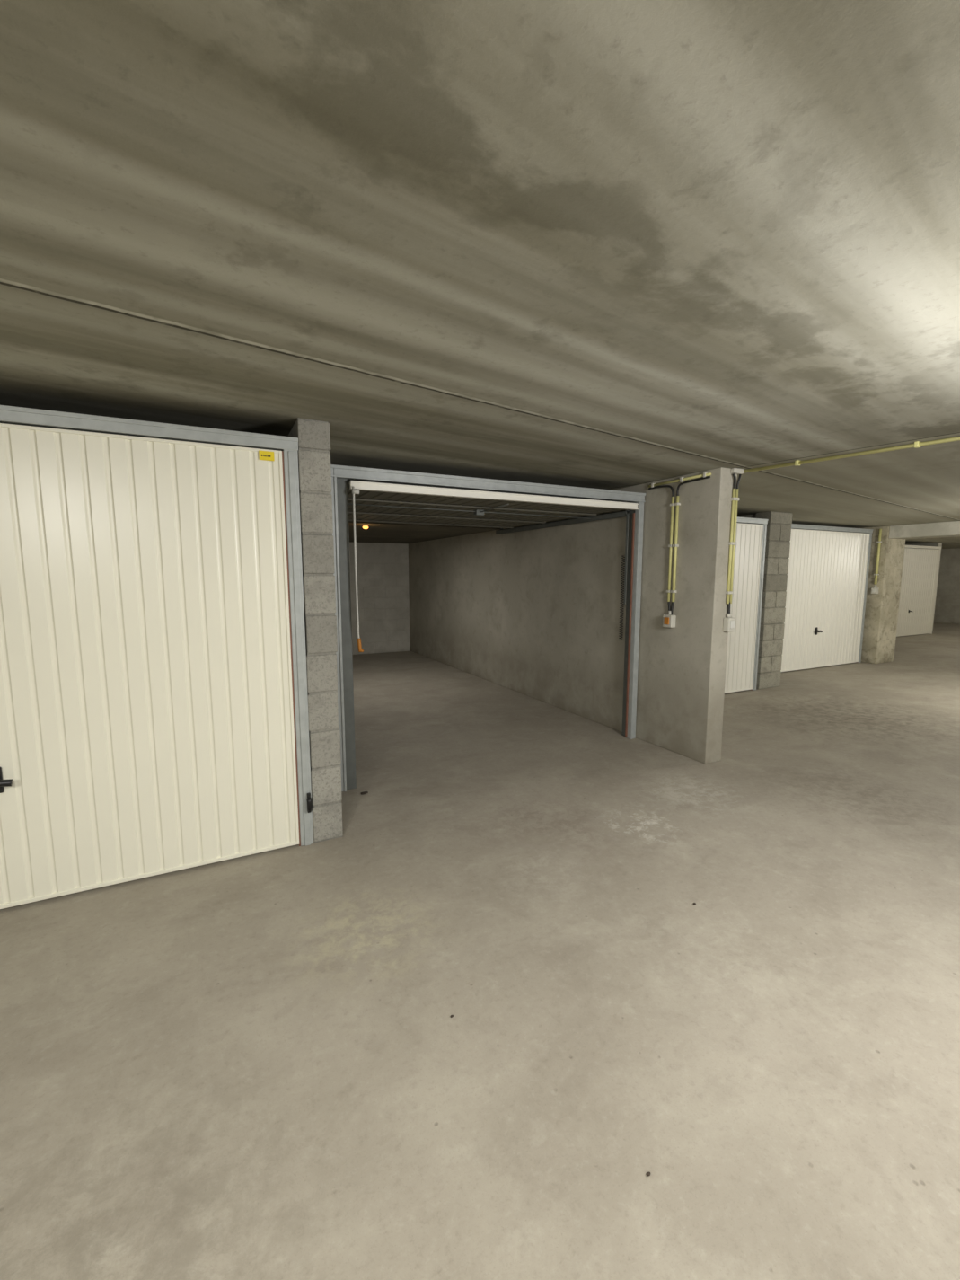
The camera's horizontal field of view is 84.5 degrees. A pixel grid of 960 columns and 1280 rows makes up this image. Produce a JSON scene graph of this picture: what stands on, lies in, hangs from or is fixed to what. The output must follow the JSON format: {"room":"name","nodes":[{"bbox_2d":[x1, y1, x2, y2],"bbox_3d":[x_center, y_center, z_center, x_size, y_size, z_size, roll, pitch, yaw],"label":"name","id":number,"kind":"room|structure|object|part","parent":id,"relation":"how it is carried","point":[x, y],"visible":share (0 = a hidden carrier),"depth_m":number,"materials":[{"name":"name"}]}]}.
{"room":"parking garage","nodes":[
{"label":"parking garage","id":0,"kind":"room"},
{"bbox_2d":[287,417,343,842],"bbox_3d":[-2.260,-0.353,5.538,0.159,2.140,6.474,-4,8,-27],"label":"wall block partition","id":1,"kind":"structure","parent":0,"point":[314,473],"depth_m":2.66,"materials":[{"name":"grey concrete"}]},
{"bbox_2d":[0,405,313,909],"bbox_3d":[-1.982,0.121,2.091,2.490,2.046,0.135,-4,8,-27],"label":"door","id":2,"kind":"structure","parent":1,"relation":"in","point":[154,719],"depth_m":2.34,"materials":[{"name":"beige paint"}]},
{"bbox_3d":[-1.968,0.571,2.146,0.044,0.110,0.016,-4,8,-27],"label":"handle plate","id":3,"kind":"part","parent":2,"relation":"part of","materials":[{"name":"black plastic"}]},
{"bbox_2d":[306,792,312,812],"bbox_3d":[-0.878,0.840,2.715,0.026,0.105,0.031,-4,8,-27],"label":"door stop","id":4,"kind":"object","parent":2,"relation":"attached to","point":[309,798],"visible":1,"depth_m":2.71,"materials":[{"name":"black plastic"}]},
{"bbox_2d":[349,542,410,654],"bbox_3d":[-5.264,-0.626,7.742,9.200,2.140,0.200,-4,8,-27],"label":"wall","id":5,"kind":"structure","parent":0,"point":[382,569],"depth_m":9.39,"materials":[{"name":"grey concrete"}]},
{"bbox_2d":[0,622,959,1279],"bbox_3d":[4.557,0.650,6.633,26.000,0.120,16.500,-4,8,-27],"label":"floor","id":6,"kind":"structure","parent":0,"point":[256,1066],"depth_m":1.67,"materials":[{"name":"concrete"}]},
{"bbox_2d":[738,511,792,688],"bbox_3d":[1.881,-0.886,9.838,0.408,2.140,7.673,-4,8,-27],"label":"pier","id":7,"kind":"object","parent":6,"relation":"on","point":[779,525],"visible":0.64,"depth_m":6.42,"materials":[{"name":"concrete"}]},
{"bbox_2d":[780,523,873,671],"bbox_3d":[4.976,-0.607,7.766,2.510,2.096,0.135,-4,8,-27],"label":"door","id":8,"kind":"structure","parent":7,"relation":"attached to","point":[826,590],"depth_m":7.84,"materials":[{"name":"white paint"}]},
{"bbox_2d":[860,525,905,663],"bbox_3d":[4.836,-1.096,11.538,0.520,2.140,7.280,-4,8,-27],"label":"wall pier","id":9,"kind":"object","parent":6,"relation":"on","point":[882,608],"visible":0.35,"depth_m":8.31,"materials":[{"name":"concrete"}]},
{"bbox_2d":[871,585,879,593],"bbox_3d":[6.174,-0.786,8.261,0.058,0.130,0.090,-4,8,-27],"label":"light switch","id":10,"kind":"object","parent":9,"relation":"attached to","point":[874,590],"visible":1,"depth_m":8.24,"materials":[{"name":"grey plastic"}]},
{"bbox_2d":[873,529,882,583],"bbox_3d":[6.184,-1.293,8.203,0.054,0.850,0.054,-4,8,-27],"label":"cable conduit","id":11,"kind":"object","parent":9,"relation":"attached to","point":[879,542],"visible":1,"depth_m":8.19,"materials":[{"name":"yellow plastic"}]},
{"bbox_2d":[0,0,959,548],"bbox_3d":[4.557,-1.633,6.351,26.000,0.200,16.500,-4,8,-27],"label":"ceiling","id":12,"kind":"structure","parent":0,"point":[603,244],"depth_m":1.13,"materials":[{"name":"concrete"}]},
{"bbox_2d":[348,520,500,543],"bbox_3d":[-1.694,-1.564,7.383,2.644,0.190,3.450,-4,8,-27],"label":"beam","id":13,"kind":"structure","parent":12,"relation":"attached to","point":[380,533],"depth_m":6.91,"materials":[{"name":"concrete"}]},
{"bbox_2d":[330,464,645,791],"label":"door","id":14,"kind":"structure","parent":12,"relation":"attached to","point":[366,500],"depth_m":3.90,"materials":[{"name":"grey metal"}]},
{"bbox_3d":[-0.760,-0.464,3.268,0.040,0.942,0.045,-4,8,-27],"label":"pull cord","id":15,"kind":"part","parent":14,"relation":"part of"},
{"bbox_3d":[0.105,-0.993,3.991,2.210,0.018,0.474,-4,8,-27],"label":"lock rod","id":16,"kind":"part","parent":14,"relation":"part of","materials":[{"name":"metal"}]},
{"bbox_3d":[1.220,-0.672,4.407,0.006,0.750,0.025,-4,8,-27],"label":"lever arm","id":17,"kind":"part","parent":14,"relation":"part of","materials":[{"name":"metal"}]},
{"bbox_2d":[743,436,959,473],"bbox_3d":[3.822,-0.876,1.188,0.034,0.032,6.502,-5,9,-37],"label":"conduit","id":18,"kind":"object","parent":12,"relation":"attached to","point":[917,444],"visible":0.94,"depth_m":3.17,"materials":[{"name":"yellow plastic"}]},
{"bbox_2d":[889,520,959,538],"bbox_3d":[8.466,-1.181,4.287,0.480,0.190,8.820,-4,8,-27],"label":"beam","id":19,"kind":"structure","parent":12,"relation":"attached to","point":[940,529],"depth_m":7.70,"materials":[{"name":"concrete"}]},
{"bbox_2d":[408,467,737,764],"bbox_3d":[-0.320,-0.645,7.897,0.168,2.140,9.180,-4,8,-27],"label":"wall partition","id":20,"kind":"structure","parent":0,"point":[534,613],"depth_m":4.96,"materials":[{"name":"concrete"}]},
{"bbox_2d":[662,610,676,627],"bbox_3d":[1.476,-0.163,4.123,0.058,0.130,0.090,-4,8,-27],"label":"light switch","id":21,"kind":"object","parent":20,"relation":"attached to","point":[668,620],"visible":1,"depth_m":4.10,"materials":[{"name":"grey plastic"}]},
{"bbox_2d":[670,601,674,614],"bbox_3d":[1.495,-0.252,4.105,0.027,0.112,0.019,6,9,40],"label":"cable","id":22,"kind":"object","parent":21,"relation":"attached to","point":[673,603],"visible":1,"depth_m":4.10,"materials":[{"name":"rubber"}]},
{"bbox_2d":[666,496,675,601],"bbox_3d":[1.478,-0.698,4.086,0.034,0.800,0.034,-4,8,-27],"label":"cable conduit","id":23,"kind":"object","parent":20,"relation":"attached to","point":[672,505],"visible":0.91,"depth_m":4.08,"materials":[{"name":"yellow plastic"}]},
{"bbox_2d":[648,485,674,496],"bbox_3d":[1.418,-1.148,4.138,0.026,0.124,0.265,-4,8,-27],"label":"cable","id":24,"kind":"object","parent":23,"relation":"attached to","point":[662,486],"visible":1,"depth_m":4.08,"materials":[{"name":"rubber"}]},
{"bbox_2d":[670,495,680,601],"bbox_3d":[1.498,-0.693,4.046,0.034,0.800,0.034,-4,8,-27],"label":"cable conduit","id":25,"kind":"object","parent":20,"relation":"attached to","point":[677,504],"visible":1,"depth_m":4.04,"materials":[{"name":"yellow plastic"}]},
{"bbox_2d":[676,476,710,495],"bbox_3d":[1.554,-1.115,3.867,0.030,0.124,0.296,-4,8,-27],"label":"cable","id":26,"kind":"object","parent":25,"relation":"attached to","point":[706,477],"visible":1,"depth_m":3.88,"materials":[{"name":"rubber"}]},
{"bbox_2d":[648,472,711,487],"bbox_3d":[1.492,-1.205,3.991,0.030,0.036,0.590,-4,8,-27],"label":"cable conduit","id":27,"kind":"object","parent":20,"relation":"attached to","point":[682,479],"visible":1,"depth_m":3.94,"materials":[{"name":"yellow plastic"}]},
{"bbox_2d":[723,613,735,631],"bbox_3d":[1.811,-0.127,3.831,0.072,0.130,0.058,-4,8,-27],"label":"light switch","id":28,"kind":"object","parent":20,"relation":"attached to","point":[728,623],"visible":1,"depth_m":3.81,"materials":[{"name":"grey plastic"}]},
{"bbox_2d":[727,602,730,613],"bbox_3d":[1.805,-0.218,3.832,0.020,0.111,0.024,-4,8,-27],"label":"cable","id":29,"kind":"object","parent":28,"relation":"attached to","point":[728,604],"visible":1,"depth_m":3.82,"materials":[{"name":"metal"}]},
{"bbox_2d":[725,488,736,603],"bbox_3d":[1.792,-0.664,3.772,0.028,0.810,0.028,-4,8,-27],"label":"cable conduit","id":30,"kind":"object","parent":20,"relation":"attached to","point":[733,498],"visible":1,"depth_m":3.76,"materials":[{"name":"yellow plastic"}]},
{"bbox_2d":[732,473,736,488],"bbox_3d":[1.785,-1.106,3.707,0.040,0.124,0.021,-6,9,-41],"label":"cable","id":31,"kind":"object","parent":30,"relation":"attached to","point":[734,474],"visible":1,"depth_m":3.70,"materials":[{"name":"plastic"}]},
{"bbox_2d":[729,488,739,603],"bbox_3d":[1.819,-0.665,3.785,0.028,0.810,0.028,-4,8,-27],"label":"cable conduit","id":32,"kind":"object","parent":20,"relation":"attached to","point":[737,489],"visible":0.85,"depth_m":3.78,"materials":[{"name":"yellow plastic"}]},
{"bbox_2d":[736,474,741,488],"bbox_3d":[1.827,-1.108,3.729,0.032,0.123,0.021,-1,7,-5],"label":"cable","id":33,"kind":"object","parent":32,"relation":"attached to","point":[739,476],"visible":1,"depth_m":3.72,"materials":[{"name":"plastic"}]},
{"bbox_2d":[731,467,743,474],"bbox_3d":[1.808,-1.187,3.711,0.100,0.033,0.034,-4,8,-27],"label":"junction box","id":34,"kind":"object","parent":20,"relation":"attached to","point":[737,471],"visible":1,"depth_m":3.69,"materials":[{"name":"grey plastic"}]},
{"bbox_2d":[724,516,768,693],"bbox_3d":[2.269,-0.336,5.779,2.490,2.046,0.135,-4,8,-27],"label":"door","id":35,"kind":"structure","parent":20,"relation":"in","point":[743,643],"depth_m":6.21,"materials":[{"name":"white paint"}]},
{"bbox_2d":[905,542,942,631],"bbox_3d":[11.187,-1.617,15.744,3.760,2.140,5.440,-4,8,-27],"label":"door frame","id":36,"kind":"structure","parent":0,"point":[933,543],"depth_m":12.55,"materials":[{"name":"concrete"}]},
{"bbox_2d":[896,545,941,636],"bbox_3d":[9.680,-1.095,11.910,2.410,2.046,0.129,-4,8,-27],"label":"door","id":37,"kind":"structure","parent":36,"relation":"in","point":[921,565],"depth_m":12.08,"materials":[{"name":"white paint"}]},
{"bbox_2d":[934,547,959,624],"bbox_3d":[15.358,-1.142,11.909,0.200,2.140,16.100,-4,8,-27],"label":"wall","id":38,"kind":"structure","parent":0,"point":[948,599],"depth_m":15.25,"materials":[{"name":"concrete"}]}
]}

